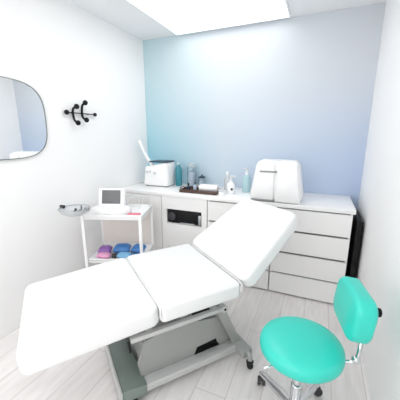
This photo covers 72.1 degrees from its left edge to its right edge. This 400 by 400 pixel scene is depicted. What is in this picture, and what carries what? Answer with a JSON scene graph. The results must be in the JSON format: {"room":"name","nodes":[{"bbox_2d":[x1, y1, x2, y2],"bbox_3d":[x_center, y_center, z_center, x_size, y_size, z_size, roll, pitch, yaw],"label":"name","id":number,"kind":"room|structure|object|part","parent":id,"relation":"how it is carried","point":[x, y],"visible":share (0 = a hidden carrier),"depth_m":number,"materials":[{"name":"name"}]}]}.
{"room":"examination room","nodes":[
{"label":"examination room","id":0,"kind":"room"},
{"bbox_2d":[0,0,147,338],"bbox_3d":[-1.608,-0.195,1.675,0.100,2.610,4.400,6,14,23],"label":"wall","id":1,"kind":"structure","parent":0,"point":[70,55],"depth_m":2.42,"materials":[{"name":"white paint"}]},
{"bbox_2d":[0,76,47,159],"bbox_3d":[-1.398,-0.569,1.930,0.020,0.570,0.704,6,14,23],"label":"wall mirror","id":2,"kind":"object","parent":1,"relation":"attached to","point":[23,124],"visible":1,"depth_m":2.05,"materials":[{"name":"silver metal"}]},
{"bbox_2d":[64,100,96,124],"bbox_3d":[-1.088,-0.804,2.538,0.078,0.229,0.383,6,14,23],"label":"coat rack","id":3,"kind":"object","parent":1,"relation":"attached to","point":[76,106],"visible":1,"depth_m":2.49,"materials":[{"name":"black plastic"}]},
{"bbox_2d":[0,285,369,399],"bbox_3d":[-0.419,1.241,1.487,2.690,0.100,4.600,6,14,23],"label":"floor","id":4,"kind":"structure","parent":0,"point":[88,376],"depth_m":1.76,"materials":[{"name":"white wood"}]},
{"bbox_2d":[80,195,153,267],"bbox_3d":[-0.781,0.439,2.695,0.583,0.905,0.492,1,13,3],"label":"trolley","id":5,"kind":"object","parent":4,"relation":"on","point":[132,229],"visible":0.47,"depth_m":2.85,"materials":[{"name":"white plastic"}]},
{"bbox_2d":[58,204,89,216],"bbox_3d":[-1.036,0.076,2.265,0.243,0.095,0.243,-8,16,-31],"label":"bowl","id":6,"kind":"object","parent":5,"relation":"on","point":[74,210],"visible":1,"depth_m":2.25,"materials":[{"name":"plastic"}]},
{"bbox_3d":[-1.052,0.495,2.537,0.028,0.730,0.020,1,13,3],"label":"post","id":7,"kind":"part","parent":5,"relation":"part of","materials":[{"name":"white plastic"}]},
{"bbox_2d":[96,252,111,258],"bbox_3d":[-0.908,0.522,2.594,0.130,0.050,0.070,1,13,6],"label":"pouch","id":8,"kind":"object","parent":5,"relation":"on","point":[104,255],"visible":0.98,"depth_m":2.57,"materials":[{"name":"pink fabric"}]},
{"bbox_2d":[98,245,112,252],"bbox_3d":[-0.927,0.486,2.690,0.120,0.075,0.110,-1,13,-2],"label":"pouch","id":9,"kind":"object","parent":5,"relation":"on","point":[104,248],"visible":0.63,"depth_m":2.65,"materials":[{"name":"purple fabric"}]},
{"bbox_2d":[91,188,139,214],"bbox_3d":[-0.800,0.010,2.553,0.431,0.224,0.221,1,13,3],"label":"medical device","id":10,"kind":"object","parent":5,"relation":"on","point":[111,200],"visible":0.98,"depth_m":2.56,"materials":[{"name":"white plastic"}]},
{"bbox_2d":[83,204,151,220],"bbox_3d":[-0.779,0.111,2.644,0.550,0.048,0.400,1,13,3],"label":"tray","id":11,"kind":"object","parent":5,"relation":"on","point":[144,209],"depth_m":2.46,"materials":[{"name":"white plastic"}]},
{"bbox_2d":[88,242,153,262],"bbox_3d":[-0.779,0.522,2.741,0.550,0.042,0.400,1,13,3],"label":"shelf","id":12,"kind":"object","parent":5,"relation":"attached to","point":[92,258],"depth_m":2.74,"materials":[{"name":"white plastic"}]},
{"bbox_2d":[113,243,131,253],"bbox_3d":[-0.765,0.477,2.709,0.160,0.085,0.130,-1,13,-2],"label":"pouch","id":13,"kind":"object","parent":5,"relation":"on","point":[120,247],"visible":0.86,"depth_m":2.65,"materials":[{"name":"blue fabric"}]},
{"bbox_2d":[116,252,131,258],"bbox_3d":[-0.713,0.520,2.590,0.130,0.055,0.075,1,13,6],"label":"pouch","id":14,"kind":"object","parent":5,"relation":"on","point":[120,254],"visible":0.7,"depth_m":2.56,"materials":[{"name":"blue fabric"}]},
{"bbox_3d":[-0.768,0.272,2.881,0.510,0.365,0.009,1,13,3],"label":"panel","id":15,"kind":"part","parent":5,"relation":"part of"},
{"bbox_3d":[-0.631,0.004,2.795,0.246,0.105,0.012,1,13,3],"label":"rail","id":16,"kind":"part","parent":5,"relation":"part of","materials":[{"name":"grey plastic"}]},
{"bbox_2d":[130,244,146,253],"bbox_3d":[-0.605,0.479,2.710,0.120,0.080,0.130,2,13,9],"label":"pouch","id":17,"kind":"object","parent":5,"relation":"on","point":[135,249],"visible":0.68,"depth_m":2.66,"materials":[{"name":"blue fabric"}]},
{"bbox_3d":[-0.531,0.502,2.507,0.028,0.730,0.020,1,13,3],"label":"post","id":18,"kind":"part","parent":5,"relation":"part of","materials":[{"name":"white plastic"}]},
{"bbox_3d":[-0.506,0.406,2.911,0.028,0.730,0.020,1,13,3],"label":"post","id":19,"kind":"part","parent":5,"relation":"part of","materials":[{"name":"white plastic"}]},
{"bbox_2d":[124,192,162,249],"bbox_3d":[-0.561,0.288,3.431,0.545,0.861,0.624,6,14,23],"label":"base cabinet","id":20,"kind":"object","parent":4,"relation":"on","point":[155,200],"visible":0.22,"depth_m":3.08,"materials":[{"name":"white laminate"}]},
{"bbox_3d":[-0.794,0.327,3.239,0.268,0.843,0.020,6,14,23],"label":"door","id":21,"kind":"part","parent":20,"relation":"part of","materials":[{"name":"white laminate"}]},
{"bbox_3d":[-0.544,0.352,3.134,0.268,0.843,0.020,6,14,23],"label":"door","id":22,"kind":"part","parent":20,"relation":"part of","materials":[{"name":"white laminate"}]},
{"bbox_2d":[124,182,355,214],"bbox_3d":[0.294,-0.069,2.981,2.402,0.038,0.605,6,14,23],"label":"countertop","id":23,"kind":"structure","parent":20,"relation":"on","point":[342,204],"depth_m":2.71,"materials":[{"name":"white laminate"}]},
{"bbox_2d":[138,140,174,186],"bbox_3d":[-0.542,-0.454,3.338,0.437,0.546,0.232,6,14,23],"label":"machine","id":24,"kind":"object","parent":23,"relation":"on","point":[163,174],"visible":1,"depth_m":3.26,"materials":[{"name":"white plastic"}]},
{"bbox_3d":[-0.656,-0.567,3.361,0.193,0.336,0.042,1,13,4],"label":"arm","id":25,"kind":"part","parent":24,"relation":"part of","materials":[{"name":"white plastic"}]},
{"bbox_3d":[-0.458,-0.466,3.305,0.235,0.016,0.210,6,14,23],"label":"lid","id":26,"kind":"part","parent":24,"relation":"part of","materials":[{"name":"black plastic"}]},
{"bbox_3d":[-0.342,-0.306,3.292,0.006,0.220,0.180,6,14,23],"label":"panel","id":27,"kind":"part","parent":24,"relation":"part of","materials":[{"name":"white plastic"}]},
{"bbox_2d":[175,162,181,185],"bbox_3d":[-0.257,-0.316,3.319,0.080,0.287,0.080,6,14,23],"label":"lotion bottle","id":28,"kind":"object","parent":23,"relation":"on","point":[178,171],"visible":1,"depth_m":3.29,"materials":[{"name":"teal plastic"}]},
{"bbox_2d":[187,163,195,185],"bbox_3d":[-0.100,-0.311,3.317,0.110,0.279,0.110,6,14,23],"label":"glass jar","id":29,"kind":"object","parent":23,"relation":"on","point":[191,168],"visible":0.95,"depth_m":3.28,"materials":[{"name":"clear glass"}]},
{"bbox_2d":[179,186,219,194],"bbox_3d":[0.011,-0.107,2.969,0.480,0.042,0.210,6,14,23],"label":"tray","id":30,"kind":"object","parent":23,"relation":"on","point":[181,189],"visible":0.52,"depth_m":2.89,"materials":[{"name":"brown wood"}]},
{"bbox_2d":[199,184,218,191],"bbox_3d":[0.091,-0.129,2.922,0.200,0.073,0.070,5,14,21],"label":"rolled towel","id":31,"kind":"object","parent":30,"relation":"in","point":[202,187],"visible":0.97,"depth_m":2.90,"materials":[{"name":"white fabric"}]},
{"bbox_2d":[198,175,205,185],"bbox_3d":[0.024,-0.233,3.281,0.090,0.144,0.090,6,14,23],"label":"glass jar","id":32,"kind":"object","parent":23,"relation":"on","point":[201,180],"visible":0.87,"depth_m":3.25,"materials":[{"name":"clear glass"}]},
{"bbox_2d":[218,189,224,195],"bbox_3d":[0.218,-0.076,2.795,0.062,0.062,0.062,6,14,23],"label":"jar","id":33,"kind":"object","parent":23,"relation":"on","point":[221,191],"visible":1,"depth_m":2.77,"materials":[{"name":"white plastic"}]},
{"bbox_2d":[224,172,229,189],"bbox_3d":[0.308,-0.217,3.091,0.074,0.200,0.074,6,14,23],"label":"spray bottle","id":34,"kind":"object","parent":23,"relation":"on","point":[227,178],"visible":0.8,"depth_m":3.06,"materials":[{"name":"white plastic"}]},
{"bbox_2d":[227,175,235,193],"bbox_3d":[0.322,-0.160,2.863,0.087,0.192,0.084,13,18,43],"label":"pump bottle","id":35,"kind":"object","parent":23,"relation":"on","point":[230,185],"visible":1,"depth_m":2.84,"materials":[{"name":"white plastic"}]},
{"bbox_2d":[242,168,250,192],"bbox_3d":[0.499,-0.214,2.951,0.090,0.258,0.089,3,14,12],"label":"pump bottle","id":36,"kind":"object","parent":23,"relation":"on","point":[246,180],"visible":1,"depth_m":2.93,"materials":[{"name":"teal plastic"}]},
{"bbox_2d":[250,159,303,203],"bbox_3d":[0.733,-0.192,2.594,0.472,0.375,0.318,6,14,23],"label":"machine","id":37,"kind":"object","parent":23,"relation":"on","point":[277,180],"visible":0.98,"depth_m":2.46,"materials":[{"name":"white plastic"}]},
{"bbox_3d":[0.574,-0.171,2.520,0.209,0.328,0.044,6,14,23],"label":"door","id":38,"kind":"part","parent":37,"relation":"part of","materials":[{"name":"white plastic"}]},
{"bbox_3d":[0.613,-0.255,2.468,0.155,0.016,0.016,6,14,23],"label":"handle","id":39,"kind":"part","parent":37,"relation":"part of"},
{"bbox_3d":[0.782,-0.143,2.432,0.220,0.346,0.048,6,14,23],"label":"panel","id":40,"kind":"part","parent":37,"relation":"part of","materials":[{"name":"white plastic"}]},
{"bbox_2d":[16,198,298,399],"bbox_3d":[-0.182,0.602,1.829,1.684,0.986,0.771,-7,15,-28],"label":"bed","id":41,"kind":"object","parent":4,"relation":"on","point":[167,303],"visible":1,"depth_m":1.65,"materials":[{"name":"white leather"}]},
{"bbox_2d":[16,258,158,374],"bbox_3d":[-0.643,0.583,1.566,0.634,0.151,0.710,-7,15,-28],"label":"cushion","id":42,"kind":"object","parent":41,"relation":"on","point":[65,317],"depth_m":1.39,"materials":[{"name":"white leather"}]},
{"bbox_3d":[-0.550,1.056,1.730,0.012,0.108,0.516,-7,15,-28],"label":"edge trim","id":43,"kind":"part","parent":41,"relation":"part of","materials":[{"name":"grey paint"}]},
{"bbox_3d":[-0.244,0.605,1.795,0.575,0.096,0.600,-7,15,-28],"label":"frame","id":44,"kind":"part","parent":41,"relation":"part of","materials":[{"name":"grey paint"}]},
{"bbox_3d":[-0.158,0.846,1.900,0.660,0.330,0.364,-7,15,-28],"label":"lift arm","id":45,"kind":"part","parent":41,"relation":"part of","materials":[{"name":"grey paint"}]},
{"bbox_3d":[-0.145,1.000,1.944,0.720,0.050,0.500,-7,15,-28],"label":"frame","id":46,"kind":"part","parent":41,"relation":"part of","materials":[{"name":"grey paint"}]},
{"bbox_2d":[128,244,239,321],"bbox_3d":[-0.145,0.493,1.824,0.507,0.111,0.710,-7,15,-28],"label":"seat cushion","id":47,"kind":"object","parent":41,"relation":"on","point":[180,281],"depth_m":1.65,"materials":[{"name":"white leather"}]},
{"bbox_3d":[-0.001,0.708,1.851,0.170,0.110,0.140,-7,15,-28],"label":"motor","id":48,"kind":"part","parent":41,"relation":"part of","materials":[{"name":"black plastic"}]},
{"bbox_3d":[0.008,0.958,1.914,0.210,0.105,0.140,-7,15,-28],"label":"motor","id":49,"kind":"part","parent":41,"relation":"part of","materials":[{"name":"black plastic"}]},
{"bbox_2d":[193,198,298,286],"bbox_3d":[0.324,0.257,2.032,0.531,0.410,0.710,-7,15,-28],"label":"backrest cushion","id":50,"kind":"object","parent":41,"relation":"on","point":[244,241],"depth_m":1.89,"materials":[{"name":"white leather"}]},
{"bbox_3d":[0.318,1.020,1.816,0.034,0.062,0.075,-7,15,-28],"label":"caster arm","id":51,"kind":"part","parent":41,"relation":"part of","materials":[{"name":"grey paint"}]},
{"bbox_2d":[161,196,207,248],"bbox_3d":[-0.057,0.334,3.235,0.529,0.861,0.594,6,14,23],"label":"base cabinet","id":52,"kind":"object","parent":4,"relation":"on","point":[174,234],"visible":0.41,"depth_m":2.94,"materials":[{"name":"white laminate"}]},
{"bbox_3d":[-0.171,0.395,2.978,0.411,0.261,0.020,6,14,23],"label":"drawer","id":53,"kind":"part","parent":52,"relation":"part of","materials":[{"name":"white laminate"}]},
{"bbox_2d":[208,200,269,288],"bbox_3d":[0.488,0.389,3.006,0.646,0.861,0.594,6,14,23],"label":"base cabinet","id":54,"kind":"object","parent":4,"relation":"on","point":[216,209],"visible":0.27,"depth_m":2.73,"materials":[{"name":"white laminate"}]},
{"bbox_3d":[0.374,0.135,2.675,0.640,0.196,0.020,6,14,23],"label":"drawer","id":55,"kind":"part","parent":54,"relation":"part of","materials":[{"name":"white laminate"}]},
{"bbox_3d":[0.374,0.757,2.822,0.640,0.196,0.020,6,14,23],"label":"drawer","id":56,"kind":"part","parent":54,"relation":"part of","materials":[{"name":"white laminate"}]},
{"bbox_2d":[269,207,352,302],"bbox_3d":[1.087,0.448,2.754,0.646,0.861,0.594,6,14,23],"label":"base cabinet","id":57,"kind":"object","parent":4,"relation":"on","point":[311,264],"visible":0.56,"depth_m":2.47,"materials":[{"name":"white laminate"}]},
{"bbox_3d":[0.973,0.817,2.571,0.640,0.196,0.020,6,14,23],"label":"drawer","id":58,"kind":"part","parent":57,"relation":"part of","materials":[{"name":"white laminate"}]},
{"bbox_3d":[0.973,0.612,2.522,0.640,0.196,0.020,6,14,23],"label":"drawer","id":59,"kind":"part","parent":57,"relation":"part of","materials":[{"name":"white laminate"}]},
{"bbox_3d":[0.973,0.403,2.473,0.640,0.196,0.020,6,14,23],"label":"drawer","id":60,"kind":"part","parent":57,"relation":"part of","materials":[{"name":"white laminate"}]},
{"bbox_3d":[0.973,0.195,2.424,0.640,0.196,0.020,6,14,23],"label":"drawer","id":61,"kind":"part","parent":57,"relation":"part of","materials":[{"name":"white laminate"}]},
{"bbox_2d":[257,276,381,399],"bbox_3d":[0.514,0.799,1.343,0.591,0.826,0.581,6,14,23],"label":"stool","id":62,"kind":"object","parent":4,"relation":"on","point":[303,350],"visible":1,"depth_m":1.26,"materials":[{"name":"teal leather"}]},
{"bbox_3d":[0.428,1.064,1.571,0.052,0.063,0.268,-6,15,-24],"label":"leg","id":63,"kind":"part","parent":62,"relation":"part of","materials":[{"name":"silver metal"}]},
{"bbox_3d":[0.492,0.705,1.342,0.392,0.086,0.392,6,14,23],"label":"seat","id":64,"kind":"part","parent":62,"relation":"part of","materials":[{"name":"teal leather"}]},
{"bbox_3d":[0.606,1.072,1.535,0.268,0.063,0.052,-12,18,-41],"label":"leg","id":65,"kind":"part","parent":62,"relation":"part of","materials":[{"name":"silver metal"}]},
{"bbox_3d":[0.711,0.499,1.276,0.107,0.213,0.300,3,14,11],"label":"backrest","id":66,"kind":"part","parent":62,"relation":"part of","materials":[{"name":"teal leather"}]},
{"bbox_3d":[0.732,0.748,1.290,0.042,0.042,0.042,6,14,23],"label":"joint knob","id":67,"kind":"part","parent":62,"relation":"part of","materials":[{"name":"silver metal"}]},
{"bbox_3d":[0.789,0.512,1.263,0.072,0.044,0.044,3,14,11],"label":"backrest knob","id":68,"kind":"part","parent":62,"relation":"part of","materials":[{"name":"black plastic"}]},
{"bbox_2d":[345,209,363,277],"bbox_3d":[1.425,0.520,2.580,0.052,0.800,0.440,6,14,23],"label":"panel","id":69,"kind":"object","parent":4,"relation":"on","point":[357,222],"visible":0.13,"depth_m":2.39,"materials":[{"name":"black plastic"}]},
{"bbox_2d":[67,0,386,39],"bbox_3d":[-0.419,-1.396,0.863,2.690,0.100,4.600,6,14,23],"label":"ceiling","id":70,"kind":"structure","parent":0,"point":[121,14],"depth_m":2.52,"materials":[{"name":"paint"}]},
{"bbox_2d":[126,0,290,34],"bbox_3d":[-0.036,-1.624,2.091,1.225,0.022,1.695,6,14,23],"label":"recessed light","id":71,"kind":"object","parent":70,"relation":"in","point":[180,17],"visible":1,"depth_m":2.52,"materials":[{"name":"white plastic"}]},
{"bbox_2d":[143,2,385,208],"bbox_3d":[0.473,-0.552,3.185,2.490,2.610,0.100,6,14,23],"label":"wall","id":72,"kind":"structure","parent":0,"point":[221,101],"depth_m":2.88,"materials":[{"name":"blue paint"}]},
{"bbox_2d":[356,0,399,399],"bbox_3d":[0.770,0.041,0.675,0.100,2.610,4.400,6,14,23],"label":"wall","id":73,"kind":"structure","parent":0,"point":[378,266],"depth_m":1.75,"materials":[{"name":"white paint"}]}
]}

